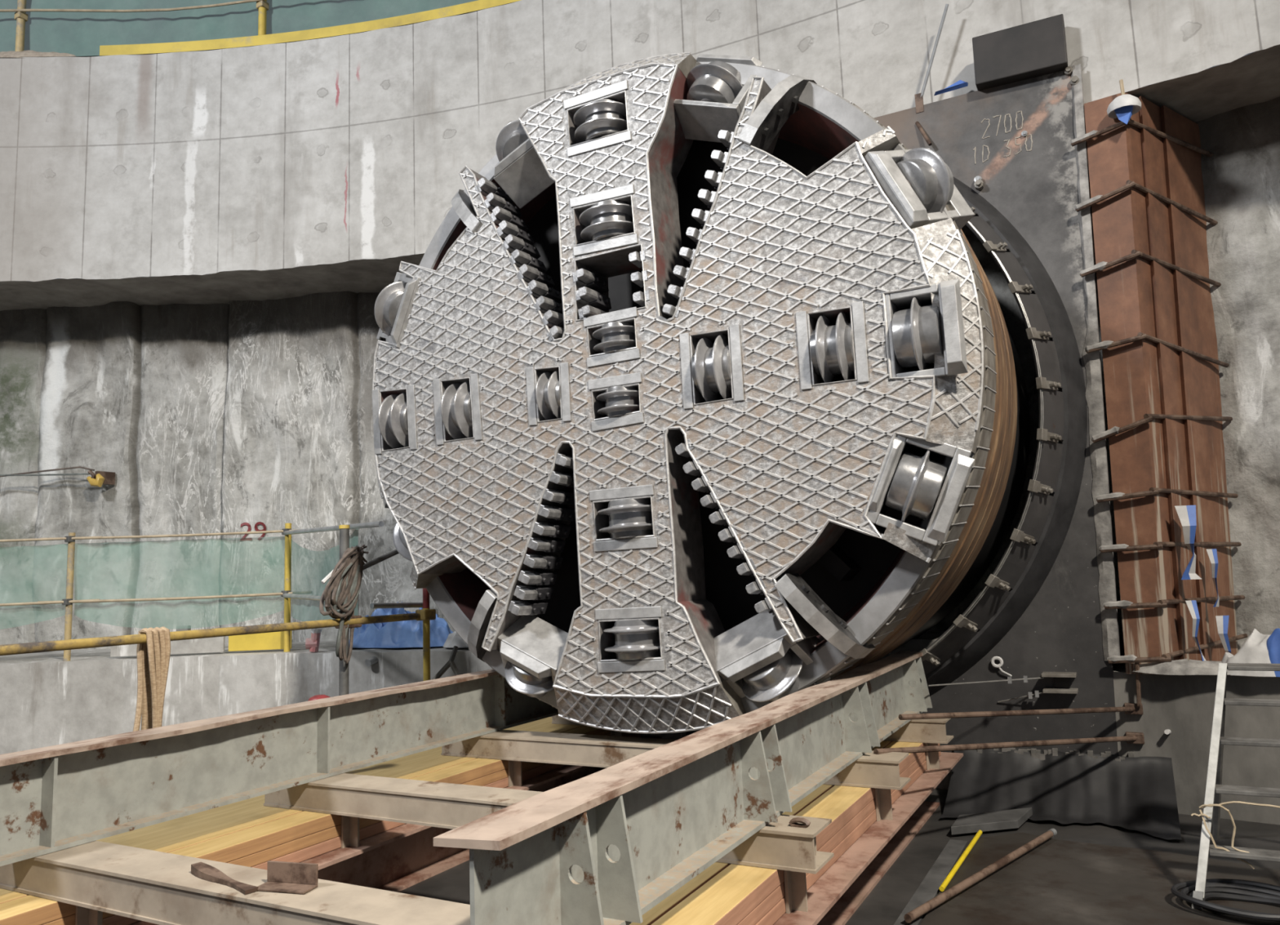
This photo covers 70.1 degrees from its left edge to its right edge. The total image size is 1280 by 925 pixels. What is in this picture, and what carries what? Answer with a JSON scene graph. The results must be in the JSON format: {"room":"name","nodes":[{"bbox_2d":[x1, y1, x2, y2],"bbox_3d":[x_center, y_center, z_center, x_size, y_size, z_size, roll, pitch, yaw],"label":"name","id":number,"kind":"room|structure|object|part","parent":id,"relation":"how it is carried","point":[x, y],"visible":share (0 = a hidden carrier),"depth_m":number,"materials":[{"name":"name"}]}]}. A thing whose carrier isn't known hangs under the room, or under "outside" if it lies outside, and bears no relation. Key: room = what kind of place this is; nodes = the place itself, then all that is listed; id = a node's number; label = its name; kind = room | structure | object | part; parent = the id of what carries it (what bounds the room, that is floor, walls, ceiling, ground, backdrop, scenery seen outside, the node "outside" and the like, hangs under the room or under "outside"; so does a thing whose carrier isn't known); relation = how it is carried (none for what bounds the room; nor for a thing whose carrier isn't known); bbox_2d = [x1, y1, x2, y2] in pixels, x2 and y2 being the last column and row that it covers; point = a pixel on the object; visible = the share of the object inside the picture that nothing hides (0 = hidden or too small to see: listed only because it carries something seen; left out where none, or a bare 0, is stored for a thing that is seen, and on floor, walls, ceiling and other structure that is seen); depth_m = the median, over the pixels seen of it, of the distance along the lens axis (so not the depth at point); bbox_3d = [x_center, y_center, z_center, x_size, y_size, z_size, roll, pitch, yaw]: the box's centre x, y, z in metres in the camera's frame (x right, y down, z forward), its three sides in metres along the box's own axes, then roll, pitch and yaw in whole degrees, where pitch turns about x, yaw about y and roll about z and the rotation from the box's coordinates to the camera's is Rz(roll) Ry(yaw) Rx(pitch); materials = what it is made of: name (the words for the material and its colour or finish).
{"room":"tunnel construction shaft","nodes":[
{"label":"tunnel construction shaft","id":0,"kind":"room"},
{"bbox_2d":[19,0,517,57],"bbox_3d":[-1.313,-4.973,7.486,23.312,0.001,7.970,-6,-8,28],"label":"trim","id":1,"kind":"structure","parent":0,"point":[517,1],"depth_m":9.98,"materials":[{"name":"metal"}]},
{"bbox_2d":[14,0,28,51],"bbox_3d":[-6.944,-5.070,10.251,0.100,1.300,0.100,-6,-8,28],"label":"fence post","id":2,"kind":"object","parent":1,"relation":"on","point":[21,17],"visible":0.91,"depth_m":10.20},
{"bbox_2d":[0,0,462,56],"bbox_3d":[-5.042,-5.260,9.838,11.418,1.266,1.112,-3,-7,3],"label":"safety net","id":3,"kind":"object","parent":2,"relation":"attached to","point":[97,29],"visible":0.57,"depth_m":10.32,"materials":[{"name":"green"}]},
{"bbox_2d":[0,49,75,57],"bbox_3d":[-6.769,-4.503,10.191,1.963,0.166,0.324,-1,-7,-9],"label":"heap","id":4,"kind":"object","parent":1,"relation":"on","point":[29,52],"visible":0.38,"depth_m":10.08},
{"bbox_2d":[256,0,269,35],"bbox_3d":[-4.221,-5.176,10.215,0.100,1.300,0.100,-6,-8,28],"label":"fence post","id":5,"kind":"object","parent":1,"relation":"on","point":[263,6],"visible":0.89,"depth_m":10.16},
{"bbox_2d":[99,0,519,55],"bbox_3d":[-3.080,-4.709,9.777,5.902,0.170,0.305,-3,-7,10],"label":"board","id":6,"kind":"object","parent":1,"relation":"on","point":[147,48],"visible":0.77,"depth_m":10.01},
{"bbox_2d":[0,0,1279,281],"bbox_3d":[-1.471,-3.718,7.154,20.895,2.566,4.122,-5,-7,19],"label":"wall","id":7,"kind":"structure","parent":0,"point":[340,148],"depth_m":9.62,"materials":[{"name":"concrete"}]},
{"bbox_2d":[873,65,1087,387],"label":"plate","id":8,"kind":"object","parent":7,"relation":"attached to","point":[1008,150],"depth_m":6.94,"materials":[{"name":"metal"}]},
{"bbox_2d":[920,4,948,97],"bbox_3d":[2.357,-3.279,7.335,0.306,0.749,0.026,-7,-9,36],"label":"rod","id":9,"kind":"object","parent":8,"relation":"on","point":[945,10],"visible":1,"depth_m":7.32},
{"bbox_2d":[933,80,968,95],"bbox_3d":[2.463,-2.986,7.242,0.260,0.104,0.090,-6,-8,28],"label":"scrap","id":10,"kind":"object","parent":8,"relation":"on","point":[959,84],"visible":1,"depth_m":7.23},
{"bbox_2d":[972,13,1067,90],"bbox_3d":[2.906,-3.126,6.992,0.649,0.409,0.150,-6,-8,28],"label":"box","id":11,"kind":"object","parent":8,"relation":"on","point":[1037,48],"visible":0.91,"depth_m":6.92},
{"bbox_2d":[1071,63,1119,661],"bbox_3d":[3.261,-0.787,6.580,0.238,4.356,0.048,-6,-8,28],"label":"steel plate edge","id":12,"kind":"object","parent":8,"relation":"attached to","point":[1092,361],"visible":0.94,"depth_m":6.53,"materials":[{"name":"metal"}]},
{"bbox_2d":[920,402,1115,713],"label":"plate","id":13,"kind":"object","parent":7,"relation":"attached to","point":[1060,629],"depth_m":6.55,"materials":[{"name":"metal"}]},
{"bbox_2d":[920,177,1087,696],"bbox_3d":[0.895,-0.300,7.579,5.080,5.080,0.622,-6,-8,28],"label":"seal","id":14,"kind":"object","parent":13,"relation":"attached to","point":[1045,519],"visible":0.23,"depth_m":6.51,"materials":[{"name":"black rubber"}]},
{"bbox_3d":[1.980,1.534,6.672,0.358,0.294,0.295,-6,-8,28],"label":"flap plate","id":15,"kind":"part","parent":14,"relation":"part of","materials":[{"name":"metal"}]},
{"bbox_3d":[2.229,1.297,6.561,0.345,0.323,0.295,-6,-8,28],"label":"flap plate","id":16,"kind":"part","parent":14,"relation":"part of","materials":[{"name":"metal"}]},
{"bbox_3d":[2.444,1.020,6.473,0.376,0.345,0.223,5,-10,-43],"label":"flap plate","id":17,"kind":"part","parent":14,"relation":"part of","materials":[{"name":"metal"}]},
{"bbox_3d":[2.530,-1.690,6.707,0.373,0.358,0.180,4,-9,-41],"label":"flap plate","id":18,"kind":"part","parent":14,"relation":"part of","materials":[{"name":"metal"}]},
{"bbox_3d":[2.684,-1.385,6.594,0.365,0.362,0.133,3,-9,-38],"label":"flap plate","id":19,"kind":"part","parent":14,"relation":"part of","materials":[{"name":"metal"}]},
{"bbox_3d":[2.620,0.711,6.409,0.373,0.358,0.180,4,-9,-41],"label":"flap plate","id":20,"kind":"part","parent":14,"relation":"part of","materials":[{"name":"metal"}]},
{"bbox_3d":[2.795,-1.054,6.498,0.349,0.358,0.086,3,-9,-37],"label":"flap plate","id":21,"kind":"part","parent":14,"relation":"part of","materials":[{"name":"metal"}]},
{"bbox_3d":[2.750,0.377,6.375,0.365,0.362,0.133,3,-9,-38],"label":"flap plate","id":22,"kind":"part","parent":14,"relation":"part of","materials":[{"name":"metal"}]},
{"bbox_3d":[2.858,-0.704,6.427,0.329,0.344,0.038,3,-9,-37],"label":"flap plate","id":23,"kind":"part","parent":14,"relation":"part of","materials":[{"name":"metal"}]},
{"bbox_3d":[2.836,0.025,6.364,0.349,0.358,0.086,3,-9,-37],"label":"flap plate","id":24,"kind":"part","parent":14,"relation":"part of","materials":[{"name":"metal"}]},
{"bbox_3d":[2.872,-0.335,6.381,0.329,0.344,0.038,3,-9,-37],"label":"flap plate","id":25,"kind":"part","parent":14,"relation":"part of","materials":[{"name":"metal"}]},
{"bbox_2d":[939,711,1116,745],"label":"plate","id":26,"kind":"object","parent":7,"relation":"attached to","point":[981,730],"depth_m":6.57,"materials":[{"name":"metal"}]},
{"bbox_2d":[991,656,1012,676],"bbox_3d":[2.637,1.489,6.668,0.137,0.146,0.027,-6,-8,28],"label":"bolt","id":27,"kind":"object","parent":26,"relation":"hanging from","point":[994,658],"visible":1,"depth_m":6.67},
{"bbox_2d":[975,747,1133,761],"bbox_3d":[2.901,2.098,6.472,1.126,0.141,0.055,-6,-8,28],"label":"mortar edge","id":28,"kind":"object","parent":26,"relation":"attached to","point":[1035,753],"visible":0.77,"depth_m":6.47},
{"bbox_2d":[1041,671,1078,693],"bbox_3d":[2.962,1.554,6.442,0.220,0.134,0.130,-6,-8,28],"label":"bracket","id":29,"kind":"object","parent":26,"relation":"attached to","point":[1061,679],"visible":1,"depth_m":6.43,"materials":[{"name":"metal"}]},
{"bbox_2d":[928,675,1044,686],"bbox_3d":[2.419,1.529,6.368,0.894,0.044,0.034,-1,-7,-12],"label":"wire","id":30,"kind":"object","parent":29,"relation":"attached to","point":[1025,678],"visible":1,"depth_m":6.38,"materials":[{"name":"metal"}]},
{"bbox_2d":[997,690,1043,702],"bbox_3d":[2.738,1.686,6.561,0.344,0.102,0.030,-9,-10,43],"label":"wire","id":31,"kind":"object","parent":29,"relation":"attached to","point":[1030,695],"visible":1,"depth_m":6.51,"materials":[{"name":"metal"}]},
{"bbox_2d":[0,96,1279,669],"bbox_3d":[-1.240,0.045,6.918,24.445,5.110,5.636,-5,-7,19],"label":"wall","id":32,"kind":"structure","parent":0,"point":[211,418],"depth_m":10.37,"materials":[{"name":"concrete"}]},
{"bbox_2d":[0,466,115,487],"bbox_3d":[-7.159,0.181,10.072,2.462,0.242,0.234,-1,-7,-10],"label":"lamp","id":33,"kind":"object","parent":32,"relation":"attached to","point":[100,477],"visible":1,"depth_m":10.18,"materials":[{"name":"orange glass"}]},
{"bbox_3d":[-6.030,0.175,10.294,0.050,0.140,0.200,-6,-8,28],"label":"wall plate","id":34,"kind":"part","parent":33,"relation":"part of","materials":[{"name":"metal"}]},
{"bbox_2d":[239,521,266,541],"bbox_3d":[-4.337,0.773,10.242,0.295,0.210,0.043,-2,-7,1],"label":"painted number","id":35,"kind":"object","parent":32,"relation":"attached to","point":[247,524],"visible":0.8,"depth_m":10.24,"materials":[{"name":"red paint"}]},
{"bbox_2d":[364,656,377,666],"bbox_3d":[-2.309,1.776,8.209,0.068,0.082,0.389,-6,-8,28],"label":"drain pipe","id":36,"kind":"object","parent":32,"relation":"attached to","point":[372,660],"visible":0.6,"depth_m":8.06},
{"bbox_2d":[0,631,1123,789],"bbox_3d":[-4.188,2.337,8.315,16.203,1.128,3.749,-2,-7,0],"label":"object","id":37,"kind":"structure","parent":32,"relation":"attached to","point":[46,700],"depth_m":8.27,"materials":[{"name":"concrete"}]},
{"bbox_2d":[110,636,224,657],"bbox_3d":[-4.432,1.719,8.575,1.018,0.165,0.030,-1,-7,-5],"label":"board","id":38,"kind":"object","parent":37,"relation":"on","point":[207,645],"visible":0.49,"depth_m":8.57,"materials":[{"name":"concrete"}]},
{"bbox_2d":[176,625,191,631],"bbox_3d":[-4.787,1.829,9.572,0.120,0.230,0.100,-1,-7,-9],"label":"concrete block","id":39,"kind":"object","parent":37,"relation":"on","point":[189,626],"visible":0.11,"depth_m":9.54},
{"bbox_2d":[0,520,384,661],"bbox_3d":[-4.657,1.160,8.085,6.108,1.200,1.664,-4,-7,13],"label":"guard rail","id":40,"kind":"object","parent":37,"relation":"on","point":[287,531],"visible":0.96,"depth_m":8.49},
{"bbox_2d":[0,543,67,627],"bbox_3d":[-6.396,1.171,8.297,2.269,0.800,0.050,-1,-7,-11],"label":"safety net","id":41,"kind":"object","parent":40,"relation":"attached to","point":[42,560],"visible":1,"depth_m":8.43,"materials":[{"name":"green"}]},
{"bbox_3d":[-6.440,0.726,8.292,2.833,0.035,0.024,-1,-7,-11],"label":"rail","id":42,"kind":"part","parent":40,"relation":"part of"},
{"bbox_3d":[-6.418,1.306,8.220,2.833,0.037,0.026,-1,-7,-11],"label":"rail","id":43,"kind":"part","parent":40,"relation":"part of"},
{"bbox_3d":[-5.295,1.242,8.473,0.056,1.180,0.056,-6,-8,28],"label":"post","id":44,"kind":"part","parent":40,"relation":"part of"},
{"bbox_3d":[-4.315,1.261,8.494,2.485,0.037,0.026,-2,-7,-3],"label":"rail","id":45,"kind":"part","parent":40,"relation":"part of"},
{"bbox_3d":[-4.337,0.681,8.566,2.485,0.035,0.024,-2,-7,-3],"label":"rail","id":46,"kind":"part","parent":40,"relation":"part of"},
{"bbox_2d":[74,536,292,629],"bbox_3d":[-4.288,1.141,8.571,1.990,0.830,0.059,-2,-7,-3],"label":"safety net","id":47,"kind":"object","parent":40,"relation":"attached to","point":[204,571],"visible":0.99,"depth_m":8.57,"materials":[{"name":"green"}]},
{"bbox_3d":[-3.311,1.171,8.580,0.056,1.200,0.056,-6,-8,28],"label":"post","id":48,"kind":"part","parent":40,"relation":"part of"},
{"bbox_3d":[-2.857,1.174,7.926,0.042,0.091,1.628,3,-9,-37],"label":"rail","id":49,"kind":"part","parent":40,"relation":"part of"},
{"bbox_2d":[290,528,358,621],"bbox_3d":[-2.752,1.001,7.902,0.032,0.790,1.844,3,-9,-36],"label":"safety net","id":50,"kind":"object","parent":40,"relation":"attached to","point":[303,567],"visible":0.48,"depth_m":8.16,"materials":[{"name":"green"}]},
{"bbox_3d":[-2.630,0.558,7.667,0.042,0.121,2.460,3,-9,-37],"label":"rail","id":51,"kind":"part","parent":40,"relation":"part of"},
{"bbox_2d":[228,630,292,651],"bbox_3d":[-3.590,1.667,8.633,0.583,0.210,0.020,-2,-7,-3],"label":"board","id":52,"kind":"object","parent":37,"relation":"on","point":[273,640],"visible":0.56,"depth_m":8.62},
{"bbox_2d":[305,627,322,652],"bbox_3d":[-2.976,1.606,8.348,0.145,0.250,0.120,-1,-7,-9],"label":"valve","id":53,"kind":"object","parent":37,"relation":"on","point":[313,643],"visible":0.88,"depth_m":8.31,"materials":[{"name":"red metal"}]},
{"bbox_2d":[349,600,453,648],"bbox_3d":[-2.242,1.517,8.628,1.282,0.418,0.562,-6,-8,28],"label":"tarpaulin","id":54,"kind":"object","parent":37,"relation":"on","point":[405,633],"visible":0.62,"depth_m":8.42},
{"bbox_2d":[431,645,460,679],"bbox_3d":[-1.611,1.729,7.716,0.355,0.345,0.183,-4,-7,17],"label":"tripod","id":55,"kind":"object","parent":37,"relation":"attached to","point":[451,663],"visible":0.79,"depth_m":7.70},
{"bbox_3d":[-1.691,1.788,7.699,0.226,0.230,0.044,-1,-7,-6],"label":"leg","id":56,"kind":"part","parent":55,"relation":"part of","materials":[{"name":"metal"}]},
{"bbox_3d":[-1.537,1.761,7.653,0.035,0.195,0.193,5,-10,-44],"label":"leg","id":57,"kind":"part","parent":55,"relation":"part of","materials":[{"name":"metal"}]},
{"bbox_2d":[443,631,468,647],"bbox_3d":[-1.567,1.531,8.203,0.446,0.234,0.320,-6,-8,28],"label":"sack","id":58,"kind":"object","parent":37,"relation":"on","point":[453,639],"visible":0.34,"depth_m":8.09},
{"bbox_2d":[0,44,1279,311],"bbox_3d":[-1.245,-2.413,7.516,22.397,0.107,5.222,-5,-7,19],"label":"concrete ledge","id":59,"kind":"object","parent":32,"relation":"attached to","point":[1254,77],"depth_m":9.90,"materials":[{"name":"concrete"}]},
{"bbox_2d":[873,731,1144,754],"bbox_3d":[2.364,1.731,5.583,2.538,0.282,0.125,3,-8,-33],"label":"rod","id":60,"kind":"object","parent":32,"relation":"attached to","point":[1131,737],"visible":1,"depth_m":5.53,"materials":[{"name":"metal"}]},
{"bbox_2d":[898,702,1143,719],"bbox_3d":[2.480,1.610,5.863,2.091,0.191,0.125,1,-8,-24],"label":"rod","id":61,"kind":"object","parent":32,"relation":"attached to","point":[1129,708],"visible":1,"depth_m":5.81,"materials":[{"name":"metal"}]},
{"bbox_2d":[1164,728,1171,734],"bbox_3d":[3.535,1.804,6.116,0.032,0.041,0.085,-7,-9,36],"label":"plug","id":62,"kind":"object","parent":32,"relation":"attached to","point":[1167,731],"visible":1,"depth_m":6.09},
{"bbox_2d":[1112,662,1279,825],"bbox_3d":[5.950,1.573,4.419,1.482,0.931,6.883,4,-9,-41],"label":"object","id":63,"kind":"structure","parent":32,"relation":"attached to","point":[1184,705],"depth_m":6.03,"materials":[{"name":"grey concrete"}]},
{"bbox_2d":[1070,93,1248,675],"bbox_3d":[3.904,-0.582,6.824,1.060,4.130,1.294,-6,-8,28],"label":"column","id":64,"kind":"structure","parent":63,"relation":"on","point":[1158,344],"depth_m":6.53,"materials":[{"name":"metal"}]},
{"bbox_2d":[1106,79,1141,124],"bbox_3d":[3.456,-2.569,6.527,0.220,0.350,0.205,-6,-8,28],"label":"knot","id":65,"kind":"object","parent":64,"relation":"attached to","point":[1122,107],"visible":1,"depth_m":6.48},
{"bbox_2d":[1134,662,1141,706],"bbox_3d":[3.385,1.493,6.207,0.027,0.322,0.046,2,-8,-31],"label":"stub","id":66,"kind":"object","parent":64,"relation":"attached to","point":[1136,664],"visible":1,"depth_m":6.20,"materials":[{"name":"metal"}]},
{"bbox_2d":[1174,505,1201,579],"bbox_3d":[3.715,0.540,6.182,0.135,0.500,0.116,-6,-8,28],"label":"strip","id":67,"kind":"object","parent":64,"relation":"hanging from","point":[1186,513],"visible":1,"depth_m":6.19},
{"bbox_2d":[1185,600,1205,661],"bbox_3d":[3.727,1.144,6.097,0.071,0.440,0.095,1,-8,-25],"label":"strip","id":68,"kind":"object","parent":64,"relation":"hanging from","point":[1192,605],"visible":0.89,"depth_m":6.11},
{"bbox_2d":[1206,548,1219,607],"bbox_3d":[3.999,0.803,6.356,0.063,0.400,0.063,-6,-8,28],"label":"strip","id":69,"kind":"object","parent":64,"relation":"hanging from","point":[1212,553],"visible":1,"depth_m":6.35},
{"bbox_2d":[1215,615,1231,653],"bbox_3d":[4.028,1.227,6.286,0.082,0.340,0.056,-6,-8,28],"label":"strip","id":70,"kind":"object","parent":64,"relation":"hanging from","point":[1222,621],"visible":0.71,"depth_m":6.28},
{"bbox_2d":[1132,658,1230,675],"bbox_3d":[3.655,1.358,6.076,0.684,0.102,0.229,-6,-8,28],"label":"mortar spill","id":71,"kind":"object","parent":63,"relation":"on","point":[1184,666],"visible":0.83,"depth_m":6.03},
{"bbox_2d":[1221,628,1275,676],"bbox_3d":[4.049,1.219,5.905,0.607,0.291,0.329,-6,-8,28],"label":"plastic bundle","id":72,"kind":"object","parent":63,"relation":"on","point":[1254,650],"visible":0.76,"depth_m":5.86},
{"bbox_2d":[1266,628,1279,676],"bbox_3d":[4.081,1.202,5.798,0.266,0.296,0.186,-6,-8,28],"label":"plastic bundle","id":73,"kind":"object","parent":63,"relation":"on","point":[1273,643],"visible":0.72,"depth_m":5.79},
{"bbox_2d":[399,788,1279,924],"bbox_3d":[-5.940,2.285,2.785,36.000,0.001,22.000,-6,-8,28],"label":"floor","id":74,"kind":"structure","parent":0,"point":[886,902],"depth_m":5.45,"materials":[{"name":"concrete"}]},
{"bbox_2d":[0,524,435,695],"bbox_3d":[-2.775,1.457,5.906,0.278,2.175,4.120,-6,-8,28],"label":"rail","id":75,"kind":"object","parent":74,"relation":"on","point":[426,614],"depth_m":6.84,"materials":[{"name":"metal"}]},
{"bbox_2d":[133,626,170,731],"bbox_3d":[-2.951,1.319,5.531,0.144,0.634,0.161,-6,-8,28],"label":"rope hank","id":76,"kind":"object","parent":75,"relation":"hanging from","point":[153,656],"visible":0.91,"depth_m":5.51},
{"bbox_3d":[-2.759,1.106,5.933,0.056,0.056,4.120,-6,-8,28],"label":"rail","id":77,"kind":"part","parent":75,"relation":"part of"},
{"bbox_3d":[-2.246,1.066,6.900,0.172,0.894,0.467,-5,-8,24],"label":"cable coil","id":78,"kind":"part","parent":75,"relation":"part of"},
{"bbox_3d":[-1.975,1.174,7.500,0.044,0.064,0.583,-7,-8,32],"label":"stub rail","id":79,"kind":"part","parent":75,"relation":"part of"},
{"bbox_3d":[-1.762,1.964,7.554,0.056,1.500,0.056,-6,-8,28],"label":"post","id":80,"kind":"part","parent":75,"relation":"part of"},
{"bbox_2d":[307,694,329,701],"bbox_3d":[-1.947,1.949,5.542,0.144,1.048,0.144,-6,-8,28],"label":"wheel","id":81,"kind":"object","parent":74,"relation":"on","point":[317,696],"visible":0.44,"depth_m":5.57,"materials":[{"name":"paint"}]},
{"bbox_2d":[129,735,662,924],"bbox_3d":[-1.389,2.247,5.357,0.660,0.370,5.420,-6,-8,28],"label":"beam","id":82,"kind":"structure","parent":74,"relation":"on","point":[397,859],"depth_m":5.26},
{"bbox_2d":[102,733,640,924],"bbox_3d":[-1.378,2.037,5.418,0.400,0.057,5.100,-6,-8,28],"label":"timber baulk","id":83,"kind":"object","parent":82,"relation":"on","point":[316,850],"visible":0.16,"depth_m":4.68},
{"bbox_2d":[42,732,632,924],"bbox_3d":[-1.381,1.980,5.425,0.396,0.056,5.100,-6,-8,28],"label":"timber baulk","id":84,"kind":"object","parent":83,"relation":"on","point":[288,847],"visible":0.02,"depth_m":4.51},
{"bbox_2d":[0,716,584,903],"bbox_3d":[-1.622,1.943,5.560,0.535,0.066,5.100,-6,-8,28],"label":"timber baulk","id":85,"kind":"object","parent":84,"relation":"on","point":[175,834],"visible":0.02,"depth_m":4.69,"materials":[{"name":"wood"}]},
{"bbox_2d":[0,725,610,924],"bbox_3d":[-1.293,1.909,5.385,0.195,0.066,5.100,-6,-8,28],"label":"timber baulk","id":86,"kind":"object","parent":84,"relation":"on","point":[29,909],"visible":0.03,"depth_m":4.33,"materials":[{"name":"wood"}]},
{"bbox_2d":[773,751,963,924],"bbox_3d":[0.720,2.029,4.233,0.660,0.370,5.420,-6,-8,28],"label":"beam","id":87,"kind":"structure","parent":74,"relation":"on","point":[837,894],"depth_m":4.68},
{"bbox_2d":[755,751,941,924],"bbox_3d":[0.731,1.819,4.295,0.400,0.057,5.100,-6,-8,28],"label":"timber baulk","id":88,"kind":"object","parent":87,"relation":"on","point":[779,909],"visible":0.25,"depth_m":4.29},
{"bbox_2d":[0,650,953,924],"bbox_3d":[-0.281,1.600,4.942,3.055,0.728,5.070,-6,-8,28],"label":"cradle","id":89,"kind":"object","parent":88,"relation":"on","point":[607,846],"depth_m":3.70,"materials":[{"name":"metal"}]},
{"bbox_3d":[-2.153,1.774,3.570,0.012,0.185,0.100,-6,-8,28],"label":"post","id":90,"kind":"part","parent":89,"relation":"part of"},
{"bbox_2d":[191,862,258,894],"bbox_3d":[-1.453,1.445,3.180,0.399,0.030,0.052,-8,-9,39],"label":"bar","id":91,"kind":"object","parent":89,"relation":"on","point":[202,870],"visible":1,"depth_m":3.19,"materials":[{"name":"metal"}]},
{"bbox_2d":[257,860,318,893],"bbox_3d":[-1.196,1.401,3.084,0.200,0.075,0.075,-4,-7,16],"label":"angle offcut","id":92,"kind":"object","parent":89,"relation":"on","point":[295,877],"visible":1,"depth_m":3.10,"materials":[{"name":"metal"}]},
{"bbox_3d":[-1.512,1.897,4.751,0.012,0.185,0.100,-6,-8,28],"label":"post","id":93,"kind":"part","parent":89,"relation":"part of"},
{"bbox_3d":[-0.832,2.026,6.002,0.012,0.185,0.100,-6,-8,28],"label":"post","id":94,"kind":"part","parent":89,"relation":"part of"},
{"bbox_3d":[-0.200,2.147,7.166,0.012,0.185,0.100,-6,-8,28],"label":"post","id":95,"kind":"part","parent":89,"relation":"part of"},
{"bbox_2d":[372,51,996,733],"bbox_3d":[0.035,-0.464,5.995,4.279,4.279,1.042,-6,-8,28],"label":"cutterhead","id":96,"kind":"object","parent":89,"relation":"on","point":[513,412],"visible":1,"depth_m":5.45,"materials":[{"name":"metal"}]},
{"bbox_2d":[525,137,1030,680],"bbox_3d":[0.691,-0.339,7.203,4.290,4.290,2.240,-6,-8,28],"label":"shield","id":97,"kind":"object","parent":89,"relation":"on","point":[990,518],"visible":0.22,"depth_m":5.94,"materials":[{"name":"metal"}]},
{"bbox_3d":[0.598,1.678,3.628,0.012,0.185,0.100,-6,-8,28],"label":"post","id":98,"kind":"part","parent":89,"relation":"part of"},
{"bbox_3d":[0.631,1.425,3.607,0.083,0.036,0.038,-6,-8,28],"label":"spring coil","id":99,"kind":"part","parent":89,"relation":"part of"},
{"bbox_3d":[1.278,1.808,4.879,0.012,0.185,0.100,-6,-8,28],"label":"post","id":100,"kind":"part","parent":89,"relation":"part of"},
{"bbox_3d":[1.910,1.929,6.043,0.012,0.185,0.100,-6,-8,28],"label":"post","id":101,"kind":"part","parent":89,"relation":"part of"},
{"bbox_2d":[737,743,939,924],"bbox_3d":[0.729,1.762,4.302,0.396,0.056,5.100,-6,-8,28],"label":"timber baulk","id":102,"kind":"object","parent":88,"relation":"on","point":[764,907],"visible":0.08,"depth_m":4.17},
{"bbox_2d":[629,740,893,924],"bbox_3d":[0.637,1.709,4.358,0.195,0.066,5.100,-6,-8,28],"label":"timber baulk","id":103,"kind":"object","parent":102,"relation":"on","point":[649,917],"visible":0.02,"depth_m":3.44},
{"bbox_2d":[651,741,925,924],"bbox_3d":[0.817,1.691,4.262,0.195,0.066,5.100,-6,-8,28],"label":"timber baulk","id":104,"kind":"object","parent":102,"relation":"on","point":[727,898],"visible":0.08,"depth_m":3.44,"materials":[{"name":"wood"}]},
{"bbox_2d":[893,839,967,924],"bbox_3d":[1.049,2.159,3.944,0.105,0.012,3.850,-6,-8,28],"label":"sheet","id":105,"kind":"object","parent":74,"relation":"on","point":[929,887],"visible":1,"depth_m":4.95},
{"bbox_2d":[951,807,1032,835],"bbox_3d":[2.288,2.319,5.906,0.741,0.050,0.238,0,-7,-13],"label":"sheet","id":106,"kind":"object","parent":74,"relation":"on","point":[1015,818],"visible":1,"depth_m":5.83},
{"bbox_2d":[939,748,1182,839],"bbox_3d":[2.776,2.178,6.099,1.400,0.358,0.755,-6,-8,28],"label":"plastic sheet","id":107,"kind":"object","parent":74,"relation":"on","point":[1138,793],"visible":0.92,"depth_m":6.20,"materials":[{"name":"plastic"}]},
{"bbox_2d":[920,832,1279,924],"bbox_3d":[2.461,2.033,3.361,2.925,0.014,4.149,-6,-8,28],"label":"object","id":108,"kind":"structure","parent":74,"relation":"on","point":[1056,882],"depth_m":4.74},
{"bbox_2d":[939,830,982,891],"bbox_3d":[1.847,2.263,5.225,0.026,0.026,1.130,-6,-8,29],"label":"stick","id":109,"kind":"object","parent":108,"relation":"on","point":[961,860],"visible":1,"depth_m":5.12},
{"bbox_2d":[903,828,1057,923],"bbox_3d":[1.899,2.211,4.957,0.044,0.043,1.812,-9,-10,44],"label":"pipe","id":110,"kind":"object","parent":108,"relation":"on","point":[911,916],"visible":1,"depth_m":4.80,"materials":[{"name":"metal"}]},
{"bbox_2d":[1170,878,1279,921],"bbox_3d":[2.902,2.094,4.344,0.653,0.076,0.468,-6,-8,28],"label":"hose","id":111,"kind":"object","parent":108,"relation":"on","point":[1239,890],"visible":0.94,"depth_m":4.46,"materials":[{"name":"rubber"}]},
{"bbox_2d":[1191,662,1279,909],"bbox_3d":[3.344,1.639,4.844,0.720,1.119,1.446,-7,-9,35],"label":"step ladder","id":112,"kind":"object","parent":74,"relation":"on","point":[1215,788],"visible":0.91,"depth_m":4.72,"materials":[{"name":"metal"}]},
{"bbox_3d":[2.959,1.613,4.724,0.751,1.067,0.046,4,-9,-41],"label":"rail","id":113,"kind":"part","parent":112,"relation":"part of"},
{"bbox_3d":[3.348,1.712,5.278,0.034,1.078,0.668,-5,-7,19],"label":"leg","id":114,"kind":"part","parent":112,"relation":"part of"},
{"bbox_2d":[1191,800,1279,869],"bbox_3d":[2.958,1.821,4.463,0.449,0.319,0.043,-8,-9,37],"label":"wire loop","id":115,"kind":"object","parent":112,"relation":"attached to","point":[1204,806],"visible":1,"depth_m":4.50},
{"bbox_3d":[-1.491,-5.344,9.688,0.100,1.300,0.100,-6,-8,28],"label":"fence post","id":116,"kind":"object","parent":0,"visible":0},
{"bbox_2d":[0,0,263,12],"bbox_3d":[-5.042,-5.152,9.764,10.371,0.067,0.922,-2,-7,3],"label":"rope","id":117,"kind":"object","parent":116,"relation":"attached to","point":[242,1],"visible":1,"depth_m":10.20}
]}

